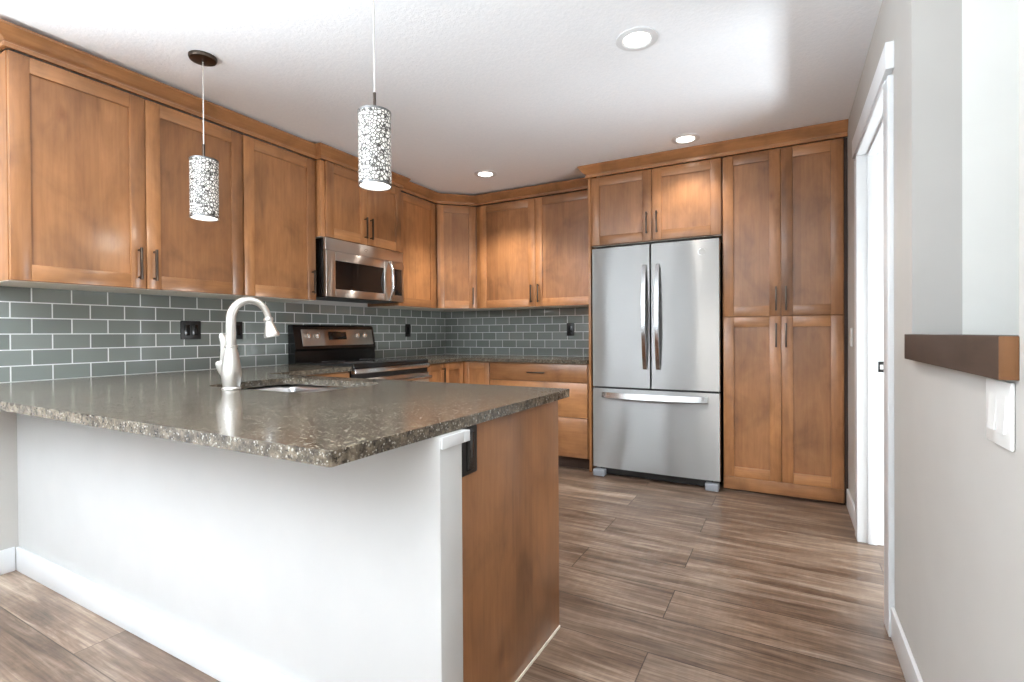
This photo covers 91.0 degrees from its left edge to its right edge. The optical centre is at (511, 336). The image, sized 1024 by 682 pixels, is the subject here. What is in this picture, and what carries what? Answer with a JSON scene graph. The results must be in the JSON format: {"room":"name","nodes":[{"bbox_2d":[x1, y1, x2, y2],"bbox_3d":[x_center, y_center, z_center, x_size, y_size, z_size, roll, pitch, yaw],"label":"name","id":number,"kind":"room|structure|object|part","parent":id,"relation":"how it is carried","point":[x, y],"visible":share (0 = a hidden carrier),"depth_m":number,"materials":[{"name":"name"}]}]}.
{"room":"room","nodes":[
{"label":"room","id":0,"kind":"room"},
{"bbox_2d":[0,286,438,566],"bbox_3d":[-2.935,-0.096,1.486,0.150,2.420,8.987,0,0,29],"label":"wall","id":1,"kind":"structure","parent":0,"point":[8,420],"depth_m":2.37,"materials":[{"name":"grey paint"}]},
{"bbox_2d":[0,547,15,574],"bbox_3d":[-3.683,1.073,-0.053,0.012,0.112,5.549,0,0,29],"label":"baseboard","id":2,"kind":"structure","parent":1,"relation":"attached to","point":[7,556],"depth_m":2.35,"materials":[{"name":"white wood"}]},
{"bbox_2d":[0,50,243,297],"bbox_3d":[-1.999,-0.726,2.641,0.382,0.970,1.039,0,0,29],"label":"upper cabinet","id":3,"kind":"object","parent":1,"relation":"attached to","point":[94,175],"visible":0.99,"depth_m":2.42,"materials":[{"name":"brown wood"}]},
{"bbox_3d":[-1.995,-0.725,2.341,0.019,0.965,0.510,0,0,29],"label":"door","id":4,"kind":"part","parent":3,"relation":"part of","materials":[{"name":"brown wood"}]},
{"bbox_3d":[-1.863,-0.366,2.525,0.034,0.160,0.011,0,0,29],"label":"handle","id":5,"kind":"part","parent":3,"relation":"part of","materials":[{"name":"silver metal"}]},
{"bbox_3d":[-1.830,-0.367,2.585,0.034,0.160,0.011,0,0,29],"label":"handle","id":6,"kind":"part","parent":3,"relation":"part of","materials":[{"name":"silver metal"}]},
{"bbox_3d":[-1.746,-0.729,2.795,0.019,0.965,0.520,0,0,29],"label":"door","id":7,"kind":"part","parent":3,"relation":"part of","materials":[{"name":"brown wood"}]},
{"bbox_2d":[0,286,445,382],"bbox_3d":[-1.618,-0.023,3.726,0.006,0.450,3.780,0,0,29],"label":"tile backsplash","id":8,"kind":"structure","parent":1,"relation":"attached to","point":[46,334],"depth_m":2.86,"materials":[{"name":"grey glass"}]},
{"bbox_2d":[180,321,200,338],"bbox_3d":[-1.964,-0.041,3.078,0.008,0.113,0.118,0,0,29],"label":"outlet","id":9,"kind":"object","parent":8,"relation":"attached to","point":[189,329],"visible":1,"depth_m":3.07,"materials":[{"name":"black plastic"}]},
{"bbox_2d":[184,325,189,335],"bbox_3d":[-1.972,-0.040,3.057,0.002,0.066,0.033,0,0,29],"label":"receptacle","id":10,"kind":"object","parent":9,"relation":"attached to","point":[186,327],"depth_m":3.05,"materials":[{"name":"black plastic"}]},
{"bbox_2d":[192,325,197,334],"bbox_3d":[-1.950,-0.041,3.097,0.002,0.066,0.033,0,0,29],"label":"receptacle","id":11,"kind":"object","parent":9,"relation":"attached to","point":[194,327],"depth_m":3.10,"materials":[{"name":"black plastic"}]},
{"bbox_2d":[236,322,242,338],"bbox_3d":[-1.821,-0.042,3.339,0.008,0.115,0.070,0,0,29],"label":"outlet","id":12,"kind":"object","parent":8,"relation":"attached to","point":[239,329],"visible":0.62,"depth_m":3.35,"materials":[{"name":"black plastic"}]},
{"bbox_2d":[236,325,239,334],"bbox_3d":[-1.818,-0.042,3.337,0.002,0.066,0.033,0,0,29],"label":"receptacle","id":13,"kind":"object","parent":12,"relation":"attached to","point":[237,326],"depth_m":3.34,"materials":[{"name":"black plastic"}]},
{"bbox_2d":[405,324,410,336],"bbox_3d":[-0.999,-0.060,4.839,0.008,0.122,0.072,0,0,29],"label":"outlet","id":14,"kind":"object","parent":8,"relation":"attached to","point":[407,326],"visible":1,"depth_m":4.83,"materials":[{"name":"black plastic"}]},
{"bbox_2d":[217,135,315,301],"bbox_3d":[-1.621,-0.733,3.330,0.382,0.970,0.528,0,0,29],"label":"upper cabinet","id":15,"kind":"object","parent":1,"relation":"attached to","point":[279,221],"visible":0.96,"depth_m":3.23,"materials":[{"name":"brown wood"}]},
{"bbox_3d":[-1.356,-0.375,3.449,0.034,0.160,0.011,0,0,29],"label":"handle","id":16,"kind":"part","parent":15,"relation":"part of","materials":[{"name":"silver metal"}]},
{"bbox_2d":[0,18,596,205],"bbox_3d":[-1.134,-1.271,3.563,3.711,0.084,1.262,-1,0,-37],"label":"crown molding","id":17,"kind":"structure","parent":1,"relation":"attached to","point":[12,36],"depth_m":2.81,"materials":[{"name":"brown wood"}]},
{"bbox_2d":[315,160,400,251],"bbox_3d":[-1.272,-0.963,3.916,0.432,0.534,0.811,0,0,29],"label":"upper cabinet","id":18,"kind":"object","parent":1,"relation":"attached to","point":[344,211],"visible":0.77,"depth_m":3.73,"materials":[{"name":"brown wood"}]},
{"bbox_3d":[-1.207,-0.963,3.676,0.019,0.528,0.389,0,0,29],"label":"door","id":19,"kind":"part","parent":18,"relation":"part of","materials":[{"name":"brown wood"}]},
{"bbox_2d":[316,237,403,303],"bbox_3d":[-1.241,-0.486,3.911,0.463,0.412,0.800,0,0,29],"label":"microwave","id":20,"kind":"object","parent":18,"relation":"attached to","point":[346,271],"visible":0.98,"depth_m":3.75,"materials":[{"name":"silver metal"}]},
{"bbox_3d":[-1.141,-0.444,3.773,0.030,0.321,0.655,0,0,29],"label":"door","id":21,"kind":"part","parent":20,"relation":"part of","materials":[{"name":"silver metal"}]},
{"bbox_3d":[-1.109,-0.650,3.837,0.026,0.084,0.800,0,0,29],"label":"vent panel","id":22,"kind":"part","parent":20,"relation":"part of","materials":[{"name":"silver metal"}]},
{"bbox_3d":[-0.958,-0.444,4.011,0.065,0.314,0.023,0,0,33],"label":"handle","id":23,"kind":"part","parent":20,"relation":"part of","materials":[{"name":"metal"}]},
{"bbox_3d":[-0.948,-0.448,4.125,0.030,0.321,0.143,0,0,29],"label":"control panel","id":24,"kind":"part","parent":20,"relation":"part of","materials":[{"name":"silver metal"}]},
{"bbox_3d":[-1.102,-0.822,3.811,0.034,0.160,0.011,0,0,29],"label":"handle","id":25,"kind":"part","parent":18,"relation":"part of","materials":[{"name":"silver metal"}]},
{"bbox_3d":[-1.074,-0.823,3.863,0.034,0.160,0.011,0,0,29],"label":"handle","id":26,"kind":"part","parent":18,"relation":"part of","materials":[{"name":"silver metal"}]},
{"bbox_3d":[-1.020,-0.966,4.017,0.019,0.528,0.384,0,0,29],"label":"door","id":27,"kind":"part","parent":18,"relation":"part of","materials":[{"name":"brown wood"}]},
{"bbox_2d":[368,192,435,309],"bbox_3d":[-0.983,-0.744,4.530,0.348,0.970,0.527,0,0,29],"label":"upper cabinet","id":28,"kind":"object","parent":1,"relation":"attached to","point":[417,214],"visible":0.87,"depth_m":4.46,"materials":[{"name":"brown wood"}]},
{"bbox_3d":[-0.840,-0.745,4.448,0.019,0.965,0.507,0,0,29],"label":"door","id":29,"kind":"part","parent":28,"relation":"part of","materials":[{"name":"brown wood"}]},
{"bbox_2d":[17,413,462,681],"bbox_3d":[-1.237,0.671,1.835,2.489,0.859,0.093,0,0,29],"label":"wall","id":30,"kind":"structure","parent":0,"point":[351,571],"depth_m":1.50,"materials":[{"name":"white paint"}]},
{"bbox_2d":[16,546,297,681],"bbox_3d":[-1.254,1.045,1.788,2.477,0.112,0.012,0,0,29],"label":"baseboard","id":31,"kind":"structure","parent":30,"relation":"attached to","point":[220,662],"depth_m":1.80,"materials":[{"name":"white wood"}]},
{"bbox_2d":[441,429,469,449],"bbox_3d":[-0.153,0.253,1.252,0.040,0.028,0.117,0,0,29],"label":"trim","id":32,"kind":"structure","parent":30,"relation":"attached to","point":[451,440],"depth_m":1.24,"materials":[{"name":"white wood"}]},
{"bbox_2d":[0,0,881,206],"bbox_3d":[-0.139,-1.369,0.548,5.963,0.100,10.350,0,0,29],"label":"ceiling","id":33,"kind":"structure","parent":0,"point":[528,93],"depth_m":2.48,"materials":[{"name":"white paint"}]},
{"bbox_2d":[188,50,218,220],"bbox_3d":[-1.458,-0.940,2.379,0.122,0.762,0.122,0,0,29],"label":"pendant lamp","id":34,"kind":"object","parent":33,"relation":"hanging from","point":[203,170],"visible":1,"depth_m":2.34,"materials":[{"name":"white glass"}]},
{"bbox_3d":[-1.457,-0.873,2.380,0.011,0.073,0.011,0,0,29],"label":"stem","id":35,"kind":"part","parent":34,"relation":"part of","materials":[{"name":"silver metal"}]},
{"bbox_3d":[-1.456,-0.698,2.381,0.120,0.262,0.120,0,0,29],"label":"lamp shade","id":36,"kind":"part","parent":34,"relation":"part of","materials":[{"name":"glass"}]},
{"bbox_2d":[191,216,217,219],"bbox_3d":[-1.455,-0.565,2.382,0.111,0.003,0.111,0,0,29],"label":"diffuser","id":37,"kind":"object","parent":34,"relation":"attached to","point":[192,217],"depth_m":2.38,"materials":[{"name":"white glass"}]},
{"bbox_2d":[358,0,391,190],"bbox_3d":[-0.514,-0.943,1.882,0.122,0.762,0.122,0,0,29],"label":"pendant lamp","id":38,"kind":"object","parent":33,"relation":"hanging from","point":[374,121],"visible":1,"depth_m":1.83,"materials":[{"name":"white glass"}]},
{"bbox_3d":[-0.514,-0.876,1.882,0.011,0.073,0.011,0,0,29],"label":"stem","id":39,"kind":"part","parent":38,"relation":"part of","materials":[{"name":"silver metal"}]},
{"bbox_3d":[-0.513,-0.701,1.883,0.120,0.262,0.120,0,0,29],"label":"lamp shade","id":40,"kind":"part","parent":38,"relation":"part of","materials":[{"name":"glass"}]},
{"bbox_2d":[360,182,389,189],"bbox_3d":[-0.512,-0.568,1.884,0.111,0.003,0.111,0,0,29],"label":"diffuser","id":41,"kind":"object","parent":38,"relation":"attached to","point":[364,185],"depth_m":1.89,"materials":[{"name":"white glass"}]},
{"bbox_2d":[474,170,496,177],"bbox_3d":[-0.218,-1.336,4.138,0.184,0.008,0.184,0,0,29],"label":"recessed light","id":42,"kind":"object","parent":33,"relation":"in","point":[482,173],"visible":1,"depth_m":4.12,"materials":[{"name":"white plastic"}]},
{"bbox_2d":[616,27,657,50],"bbox_3d":[0.559,-1.329,2.254,0.184,0.008,0.184,0,0,29],"label":"recessed light","id":43,"kind":"object","parent":33,"relation":"in","point":[636,38],"visible":1,"depth_m":2.25,"materials":[{"name":"white plastic"}]},
{"bbox_2d":[671,133,699,143],"bbox_3d":[1.178,-1.341,3.418,0.184,0.008,0.184,0,0,29],"label":"recessed light","id":44,"kind":"object","parent":33,"relation":"in","point":[687,138],"visible":1,"depth_m":3.41,"materials":[{"name":"white plastic"}]},
{"bbox_2d":[0,465,905,681],"bbox_3d":[-0.123,1.151,0.563,5.963,0.100,10.350,0,0,29],"label":"floor","id":45,"kind":"structure","parent":0,"point":[660,581],"depth_m":2.04,"materials":[{"name":"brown wood"}]},
{"bbox_2d":[306,372,349,377],"bbox_3d":[-1.496,0.665,3.248,0.672,0.858,0.622,0,0,29],"label":"base cabinet","id":46,"kind":"object","parent":45,"relation":"on","point":[338,374],"visible":0.02,"depth_m":3.27,"materials":[{"name":"brown wood"}]},
{"bbox_2d":[288,325,431,381],"bbox_3d":[-1.127,0.498,3.861,0.711,1.177,0.804,0,0,29],"label":"range","id":47,"kind":"object","parent":45,"relation":"on","point":[322,345],"visible":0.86,"depth_m":3.83,"materials":[{"name":"silver metal"}]},
{"bbox_3d":[-1.374,0.005,4.016,0.007,0.126,0.714,-13,-6,28],"label":"control panel","id":48,"kind":"part","parent":47,"relation":"part of","materials":[{"name":"silver metal"}]},
{"bbox_2d":[296,358,427,368],"bbox_3d":[-1.121,0.199,3.855,0.579,0.033,0.797,0,0,29],"label":"cooktop","id":49,"kind":"object","parent":47,"relation":"in","point":[356,363],"depth_m":3.73,"materials":[{"name":"black glass"}]},
{"bbox_3d":[-0.873,0.232,3.719,0.041,0.034,0.796,0,0,29],"label":"trim","id":50,"kind":"part","parent":47,"relation":"part of","materials":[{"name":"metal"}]},
{"bbox_3d":[-0.871,0.580,3.722,0.039,0.585,0.788,0,0,29],"label":"oven door","id":51,"kind":"part","parent":47,"relation":"part of","materials":[{"name":"silver metal"}]},
{"bbox_3d":[-0.836,0.322,3.700,0.045,0.026,0.756,0,0,29],"label":"handle","id":52,"kind":"part","parent":47,"relation":"part of","materials":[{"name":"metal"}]},
{"bbox_2d":[242,384,559,681],"bbox_3d":[-0.760,0.667,2.045,1.798,0.858,0.732,0,0,29],"label":"base cabinet","id":53,"kind":"object","parent":45,"relation":"on","point":[510,504],"visible":0.15,"depth_m":1.57,"materials":[{"name":"brown wood"}]},
{"bbox_2d":[0,364,569,466],"bbox_3d":[-0.988,0.221,2.303,2.474,0.030,1.789,0,0,29],"label":"countertop","id":54,"kind":"structure","parent":53,"relation":"on","point":[369,417],"depth_m":1.50,"materials":[{"name":"grey stone"}]},
{"bbox_2d":[215,297,279,389],"bbox_3d":[-1.065,0.023,2.033,0.229,0.370,0.091,-1,0,-37],"label":"faucet","id":55,"kind":"object","parent":54,"relation":"on","point":[228,367],"visible":1,"depth_m":1.98,"materials":[{"name":"silver metal"}]},
{"bbox_3d":[-1.146,0.045,1.994,0.028,0.118,0.028,-1,0,-37],"label":"lever","id":56,"kind":"part","parent":55,"relation":"part of","materials":[{"name":"silver metal"}]},
{"bbox_3d":[-1.059,-0.063,2.026,0.166,0.196,0.037,-1,0,-37],"label":"spout","id":57,"kind":"part","parent":55,"relation":"part of","materials":[{"name":"silver metal"}]},
{"bbox_2d":[245,384,344,392],"bbox_3d":[-0.941,0.328,2.187,0.654,0.179,0.434,0,0,29],"label":"sink","id":58,"kind":"object","parent":54,"relation":"in","point":[295,388],"visible":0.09,"depth_m":2.44,"materials":[{"name":"metal"}]},
{"bbox_3d":[-0.786,0.367,2.026,1.771,0.257,0.678,0,0,29],"label":"frame","id":59,"kind":"part","parent":53,"relation":"part of","materials":[{"name":"metal"}]},
{"bbox_2d":[462,425,476,476],"bbox_3d":[-0.116,0.304,1.347,0.013,0.128,0.079,0,0,29],"label":"outlet","id":60,"kind":"object","parent":53,"relation":"attached to","point":[469,448],"visible":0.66,"depth_m":1.34,"materials":[{"name":"black plastic"}]},
{"bbox_2d":[467,432,473,470],"bbox_3d":[-0.111,0.306,1.346,0.003,0.100,0.034,0,0,29],"label":"receptacle","id":61,"kind":"object","parent":60,"relation":"attached to","point":[470,444],"depth_m":1.34,"materials":[{"name":"black plastic"}]},
{"bbox_3d":[0.003,0.665,1.599,0.022,0.858,0.681,0,0,29],"label":"panel","id":62,"kind":"part","parent":53,"relation":"part of","materials":[{"name":"brown wood"}]},
{"bbox_2d":[427,363,445,382],"bbox_3d":[-0.897,0.654,4.342,0.672,0.858,0.250,0,0,29],"label":"base cabinet","id":63,"kind":"object","parent":45,"relation":"on","point":[438,372],"visible":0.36,"depth_m":4.23,"materials":[{"name":"brown wood"}]},
{"bbox_3d":[-0.576,0.342,4.266,0.034,0.160,0.011,0,0,29],"label":"handle","id":64,"kind":"part","parent":63,"relation":"part of","materials":[{"name":"black metal"}]},
{"bbox_2d":[443,361,489,384],"bbox_3d":[-0.517,0.649,4.785,0.912,0.858,0.886,0,0,29],"label":"base cabinet","id":65,"kind":"object","parent":45,"relation":"on","point":[467,372],"visible":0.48,"depth_m":4.48,"materials":[{"name":"brown wood"}]},
{"bbox_3d":[-0.512,0.602,4.436,0.019,0.747,0.272,0,0,29],"label":"door","id":66,"kind":"part","parent":65,"relation":"part of","materials":[{"name":"brown wood"}]},
{"bbox_3d":[-0.314,0.600,4.496,0.269,0.747,0.019,0,0,29],"label":"door","id":67,"kind":"part","parent":65,"relation":"part of","materials":[{"name":"brown wood"}]},
{"bbox_2d":[393,354,588,363],"bbox_3d":[-0.183,0.203,4.452,1.822,0.030,1.142,0,0,29],"label":"countertop","id":68,"kind":"structure","parent":65,"relation":"on","point":[441,358],"depth_m":4.41,"materials":[{"name":"grey stone"}]},
{"bbox_2d":[490,362,588,468],"bbox_3d":[0.341,0.646,4.454,0.906,0.858,0.642,0,0,29],"label":"base cabinet","id":69,"kind":"object","parent":45,"relation":"on","point":[573,411],"visible":0.43,"depth_m":4.08,"materials":[{"name":"brown wood"}]},
{"bbox_3d":[0.207,0.513,4.210,0.898,0.278,0.019,0,0,29],"label":"drawer","id":70,"kind":"part","parent":69,"relation":"part of","materials":[{"name":"brown wood"}]},
{"bbox_3d":[0.206,0.297,4.208,0.898,0.145,0.019,0,0,29],"label":"drawer","id":71,"kind":"part","parent":69,"relation":"part of","materials":[{"name":"brown wood"}]},
{"bbox_3d":[0.209,0.814,4.211,0.898,0.316,0.019,0,0,29],"label":"drawer","id":72,"kind":"part","parent":69,"relation":"part of","materials":[{"name":"brown wood"}]},
{"bbox_2d":[588,179,595,471],"bbox_3d":[0.758,-0.091,4.250,0.022,2.328,0.585,0,0,29],"label":"gable panel","id":73,"kind":"object","parent":45,"relation":"on","point":[591,467],"visible":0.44,"depth_m":4.00,"materials":[{"name":"brown wood"}]},
{"bbox_2d":[592,238,723,491],"bbox_3d":[1.165,0.193,3.947,0.928,1.756,0.701,0,0,29],"label":"refrigerator","id":74,"kind":"object","parent":45,"relation":"on","point":[657,308],"visible":0.95,"depth_m":3.67,"materials":[{"name":"silver metal"}]},
{"bbox_3d":[0.837,-0.149,3.847,0.451,1.065,0.070,0,0,29],"label":"door","id":75,"kind":"part","parent":74,"relation":"part of","materials":[{"name":"silver metal"}]},
{"bbox_3d":[0.969,-0.146,3.698,0.026,0.772,0.064,0,0,29],"label":"handle","id":76,"kind":"part","parent":74,"relation":"part of","materials":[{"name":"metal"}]},
{"bbox_3d":[1.020,0.443,3.673,0.765,0.040,0.077,0,0,29],"label":"handle","id":77,"kind":"part","parent":74,"relation":"part of","materials":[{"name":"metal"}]},
{"bbox_3d":[1.054,-0.146,3.652,0.026,0.772,0.064,0,0,29],"label":"handle","id":78,"kind":"part","parent":74,"relation":"part of","materials":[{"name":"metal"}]},
{"bbox_3d":[1.052,0.703,3.738,0.928,0.610,0.070,0,0,29],"label":"freezer drawer","id":79,"kind":"part","parent":74,"relation":"part of","materials":[{"name":"silver metal"}]},
{"bbox_3d":[1.246,-0.151,3.623,0.472,1.065,0.070,0,0,29],"label":"door","id":80,"kind":"part","parent":74,"relation":"part of","materials":[{"name":"silver metal"}]},
{"bbox_2d":[722,138,847,504],"bbox_3d":[1.929,-0.095,3.590,0.733,2.328,0.619,0,0,29],"label":"pantry cabinet","id":81,"kind":"object","parent":45,"relation":"on","point":[785,215],"visible":1,"depth_m":3.33,"materials":[{"name":"brown wood"}]},
{"bbox_3d":[1.635,-0.697,3.442,0.356,1.114,0.019,0,0,29],"label":"door","id":82,"kind":"part","parent":81,"relation":"part of","materials":[{"name":"brown wood"}]},
{"bbox_3d":[1.642,0.418,3.448,0.356,1.108,0.019,0,0,29],"label":"door","id":83,"kind":"part","parent":81,"relation":"part of","materials":[{"name":"brown wood"}]},
{"bbox_3d":[1.757,-0.254,3.349,0.011,0.160,0.034,0,0,29],"label":"handle","id":84,"kind":"part","parent":81,"relation":"part of","materials":[{"name":"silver metal"}]},
{"bbox_3d":[1.758,-0.011,3.350,0.011,0.160,0.034,0,0,29],"label":"handle","id":85,"kind":"part","parent":81,"relation":"part of","materials":[{"name":"silver metal"}]},
{"bbox_3d":[1.800,1.016,3.368,0.706,0.084,0.018,0,0,29],"label":"rail","id":86,"kind":"part","parent":81,"relation":"part of","materials":[{"name":"brown wood"}]},
{"bbox_3d":[1.808,-0.254,3.321,0.011,0.160,0.034,0,0,29],"label":"handle","id":87,"kind":"part","parent":81,"relation":"part of","materials":[{"name":"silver metal"}]},
{"bbox_3d":[1.809,-0.011,3.322,0.011,0.160,0.034,0,0,29],"label":"handle","id":88,"kind":"part","parent":81,"relation":"part of","materials":[{"name":"silver metal"}]},
{"bbox_3d":[1.946,-0.698,3.271,0.348,1.114,0.019,0,0,29],"label":"door","id":89,"kind":"part","parent":81,"relation":"part of","materials":[{"name":"brown wood"}]},
{"bbox_3d":[1.953,0.417,3.278,0.348,1.108,0.019,0,0,29],"label":"door","id":90,"kind":"part","parent":81,"relation":"part of","materials":[{"name":"brown wood"}]},
{"bbox_2d":[456,189,587,355],"bbox_3d":[0.868,-0.140,4.611,3.817,2.420,0.150,0,0,29],"label":"wall","id":91,"kind":"structure","parent":0,"point":[587,189],"depth_m":4.90,"materials":[{"name":"grey paint"}]},
{"bbox_2d":[411,204,486,311],"bbox_3d":[-0.589,-0.749,4.966,0.620,0.970,0.613,0,0,29],"label":"upper cabinet","id":92,"kind":"object","parent":91,"relation":"attached to","point":[455,226],"visible":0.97,"depth_m":4.73,"materials":[{"name":"brown wood"}]},
{"bbox_3d":[-0.523,-0.749,4.733,0.360,0.965,0.019,0,0,-16],"label":"door","id":93,"kind":"part","parent":92,"relation":"part of","materials":[{"name":"brown wood"}]},
{"bbox_2d":[446,307,588,355],"bbox_3d":[0.088,-0.042,4.949,1.823,0.450,0.006,0,0,29],"label":"tile backsplash","id":94,"kind":"structure","parent":91,"relation":"attached to","point":[536,332],"depth_m":4.95,"materials":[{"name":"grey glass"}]},
{"bbox_2d":[567,323,573,335],"bbox_3d":[0.544,-0.067,4.691,0.072,0.120,0.008,0,0,29],"label":"outlet","id":95,"kind":"object","parent":94,"relation":"attached to","point":[570,326],"visible":1,"depth_m":4.68,"materials":[{"name":"black plastic"}]},
{"bbox_2d":[477,190,588,309],"bbox_3d":[0.259,-0.753,4.633,1.205,0.970,0.382,0,0,29],"label":"upper cabinet","id":96,"kind":"object","parent":91,"relation":"attached to","point":[532,253],"visible":0.77,"depth_m":4.49,"materials":[{"name":"brown wood"}]},
{"bbox_3d":[-0.046,-0.751,4.632,0.581,0.965,0.019,0,0,29],"label":"door","id":97,"kind":"part","parent":96,"relation":"part of","materials":[{"name":"brown wood"}]},
{"bbox_3d":[0.463,-0.753,4.354,0.573,0.965,0.019,0,0,29],"label":"door","id":98,"kind":"part","parent":96,"relation":"part of","materials":[{"name":"brown wood"}]},
{"bbox_2d":[591,158,722,248],"bbox_3d":[1.177,-0.985,3.993,0.960,0.542,0.619,0,0,29],"label":"upper cabinet","id":99,"kind":"object","parent":91,"relation":"attached to","point":[680,202],"visible":0.98,"depth_m":3.73,"materials":[{"name":"brown wood"}]},
{"bbox_3d":[0.837,-0.985,3.876,0.473,0.532,0.019,0,0,29],"label":"door","id":100,"kind":"part","parent":99,"relation":"part of","materials":[{"name":"brown wood"}]},
{"bbox_3d":[1.003,-0.851,3.756,0.011,0.160,0.034,0,0,29],"label":"handle","id":101,"kind":"part","parent":99,"relation":"part of","materials":[{"name":"silver metal"}]},
{"bbox_3d":[1.068,-0.851,3.720,0.011,0.160,0.034,0,0,29],"label":"handle","id":102,"kind":"part","parent":99,"relation":"part of","materials":[{"name":"silver metal"}]},
{"bbox_3d":[1.257,-0.987,3.646,0.478,0.532,0.019,0,0,29],"label":"door","id":103,"kind":"part","parent":99,"relation":"part of","materials":[{"name":"brown wood"}]},
{"bbox_2d":[843,0,1023,681],"bbox_3d":[0.293,-0.106,-0.283,0.118,2.420,8.987,0,0,29],"label":"wall","id":104,"kind":"structure","parent":0,"point":[959,493],"depth_m":1.48,"materials":[{"name":"grey paint"}]},
{"bbox_2d":[577,119,847,179],"bbox_3d":[1.354,-1.301,3.643,1.783,0.087,0.239,0,0,29],"label":"crown molding","id":105,"kind":"structure","parent":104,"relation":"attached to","point":[836,129],"depth_m":3.48,"materials":[{"name":"brown wood"}]},
{"bbox_2d":[846,489,854,528],"bbox_3d":[1.994,1.017,2.950,0.012,0.112,0.516,0,0,29],"label":"baseboard","id":106,"kind":"structure","parent":104,"relation":"attached to","point":[850,504],"depth_m":2.97,"materials":[{"name":"white wood"}]},
{"bbox_2d":[850,328,852,345],"bbox_3d":[2.013,0.003,2.990,0.010,0.110,0.072,0,0,29],"label":"light switch","id":107,"kind":"object","parent":104,"relation":"attached to","point":[851,329],"visible":1,"depth_m":2.96,"materials":[{"name":"white plastic"}]},
{"bbox_2d":[852,40,894,636],"bbox_3d":[1.667,0.012,2.231,0.162,2.135,1.069,0,0,29],"label":"door","id":108,"kind":"structure","parent":104,"relation":"in","point":[873,139],"depth_m":2.59,"materials":[{"name":"white wood"}]},
{"bbox_3d":[1.842,0.065,2.684,0.018,2.021,0.080,0,0,29],"label":"casing","id":109,"kind":"part","parent":108,"relation":"part of","materials":[{"name":"white wood"}]},
{"bbox_3d":[1.899,0.155,2.585,0.028,0.055,0.003,0,0,29],"label":"strike plate","id":110,"kind":"part","parent":108,"relation":"part of","materials":[{"name":"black metal"}]},
{"bbox_3d":[1.380,0.073,1.841,0.018,2.021,0.080,0,0,29],"label":"casing","id":111,"kind":"part","parent":108,"relation":"part of","materials":[{"name":"white wood"}]},
{"bbox_2d":[891,607,922,681],"bbox_3d":[-0.273,1.057,-1.188,0.012,0.112,6.836,0,0,29],"label":"baseboard","id":112,"kind":"structure","parent":104,"relation":"attached to","point":[911,673],"depth_m":1.62,"materials":[{"name":"white wood"}]},
{"bbox_2d":[904,334,1018,380],"bbox_3d":[1.071,0.032,1.163,0.144,0.074,0.818,0,0,29],"label":"ledge","id":113,"kind":"object","parent":104,"relation":"attached to","point":[996,357],"visible":1,"depth_m":0.97,"materials":[{"name":"brown wood"}]},
{"bbox_2d":[986,378,1014,451],"bbox_3d":[0.866,0.135,0.896,0.010,0.116,0.122,0,0,29],"label":"light switch","id":114,"kind":"object","parent":104,"relation":"attached to","point":[1000,394],"visible":0.93,"depth_m":0.88,"materials":[{"name":"white plastic"}]},
{"bbox_2d":[962,0,1018,334],"bbox_3d":[1.353,-0.115,0.023,1.448,2.420,2.743,0,0,29],"label":"wall","id":115,"kind":"structure","parent":0,"point":[990,28],"depth_m":1.46,"materials":[{"name":"white paint"}]}
]}

